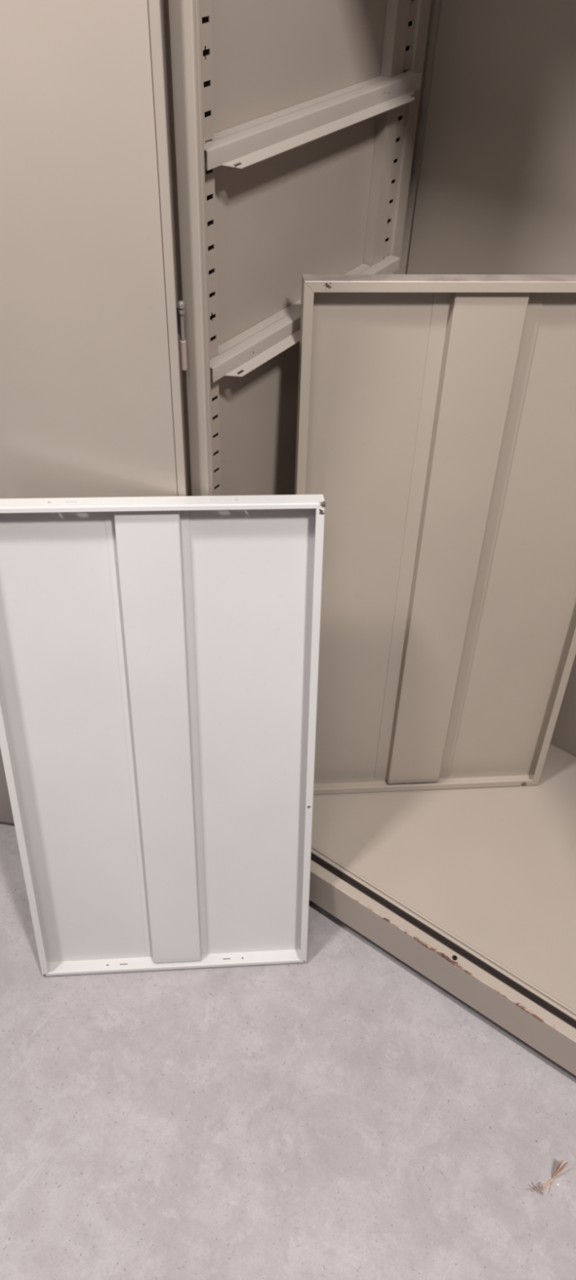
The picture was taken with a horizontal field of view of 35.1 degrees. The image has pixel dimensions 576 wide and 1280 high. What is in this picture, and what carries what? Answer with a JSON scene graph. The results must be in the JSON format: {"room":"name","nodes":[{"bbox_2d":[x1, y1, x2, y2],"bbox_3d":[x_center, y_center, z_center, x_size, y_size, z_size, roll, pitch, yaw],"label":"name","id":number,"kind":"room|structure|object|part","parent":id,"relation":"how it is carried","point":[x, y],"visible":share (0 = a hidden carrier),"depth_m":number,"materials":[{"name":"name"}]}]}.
{"room":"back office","nodes":[
{"label":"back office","id":0,"kind":"room"},
{"bbox_2d":[0,822,575,1279],"bbox_3d":[-0.767,1.308,0.913,6.500,0.050,4.120,28,50,24],"label":"floor","id":1,"kind":"structure","parent":0,"point":[340,1113],"depth_m":1.46,"materials":[{"name":"concrete"}]},
{"bbox_2d":[0,494,325,976],"bbox_3d":[-0.195,0.201,1.415,0.471,0.874,0.234,-1,44,-4],"label":"metal shelf","id":2,"kind":"object","parent":1,"relation":"on","point":[159,655],"visible":1,"depth_m":1.38,"materials":[{"name":"white metal"}]},
{"bbox_2d":[0,0,575,1075],"bbox_3d":[0.178,-0.225,1.160,1.358,1.865,0.782,28,50,24],"label":"storage cabinet","id":3,"kind":"object","parent":1,"relation":"on","point":[126,263],"depth_m":1.17,"materials":[{"name":"metal"}]},
{"bbox_3d":[-0.362,-0.276,1.182,0.467,1.840,0.020,7,44,4],"label":"door","id":4,"kind":"part","parent":3,"relation":"part of","materials":[{"name":"beige metal"}]},
{"bbox_3d":[-0.123,-0.269,1.169,0.057,1.796,0.013,28,50,24],"label":"post","id":5,"kind":"part","parent":3,"relation":"part of","materials":[{"name":"metal"}]},
{"bbox_3d":[0.031,-0.450,1.256,0.044,0.025,0.446,28,50,24],"label":"shelf bracket","id":6,"kind":"part","parent":3,"relation":"part of","materials":[{"name":"beige metal"}]},
{"bbox_3d":[0.039,-0.624,1.086,0.044,0.025,0.446,28,50,24],"label":"shelf bracket","id":7,"kind":"part","parent":3,"relation":"part of","materials":[{"name":"beige metal"}]},
{"bbox_3d":[0.027,-0.430,1.328,0.001,1.816,0.533,28,50,24],"label":"panel","id":8,"kind":"part","parent":3,"relation":"part of","materials":[{"name":"paint"}]},
{"bbox_2d":[294,274,575,794],"bbox_3d":[0.253,-0.092,1.470,0.495,0.954,0.124,-2,44,-5],"label":"metal shelf","id":9,"kind":"object","parent":3,"relation":"on","point":[436,430],"visible":0.79,"depth_m":1.40,"materials":[{"name":"beige metal"}]},
{"bbox_3d":[0.221,0.536,1.584,0.938,0.096,0.020,28,50,24],"label":"rail","id":10,"kind":"part","parent":3,"relation":"part of","materials":[{"name":"metal"}]},
{"bbox_3d":[0.384,0.349,1.714,0.935,0.015,0.509,28,50,24],"label":"floor panel","id":11,"kind":"part","parent":3,"relation":"part of","materials":[{"name":"paint"}]},
{"bbox_3d":[0.560,-0.400,1.268,0.910,1.699,0.005,28,50,24],"label":"panel","id":12,"kind":"part","parent":3,"relation":"part of","materials":[{"name":"paint"}]},
{"bbox_2d":[525,1181,545,1195],"bbox_3d":[0.383,0.844,1.406,0.031,0.006,0.018,13,45,11],"label":"clump","id":13,"kind":"object","parent":1,"relation":"on","point":[536,1188],"visible":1,"depth_m":1.40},
{"bbox_2d":[542,1159,568,1193],"bbox_3d":[0.409,0.824,1.403,0.014,0.039,0.050,31,51,26],"label":"sprig","id":14,"kind":"object","parent":1,"relation":"on","point":[558,1170],"visible":1,"depth_m":1.41,"materials":[{"name":"plant"}]},
{"bbox_3d":[0.402,0.841,1.409,0.014,0.006,0.029,25,49,21],"label":"stem","id":15,"kind":"part","parent":14,"relation":"part of","materials":[{"name":"plant"}]}
]}

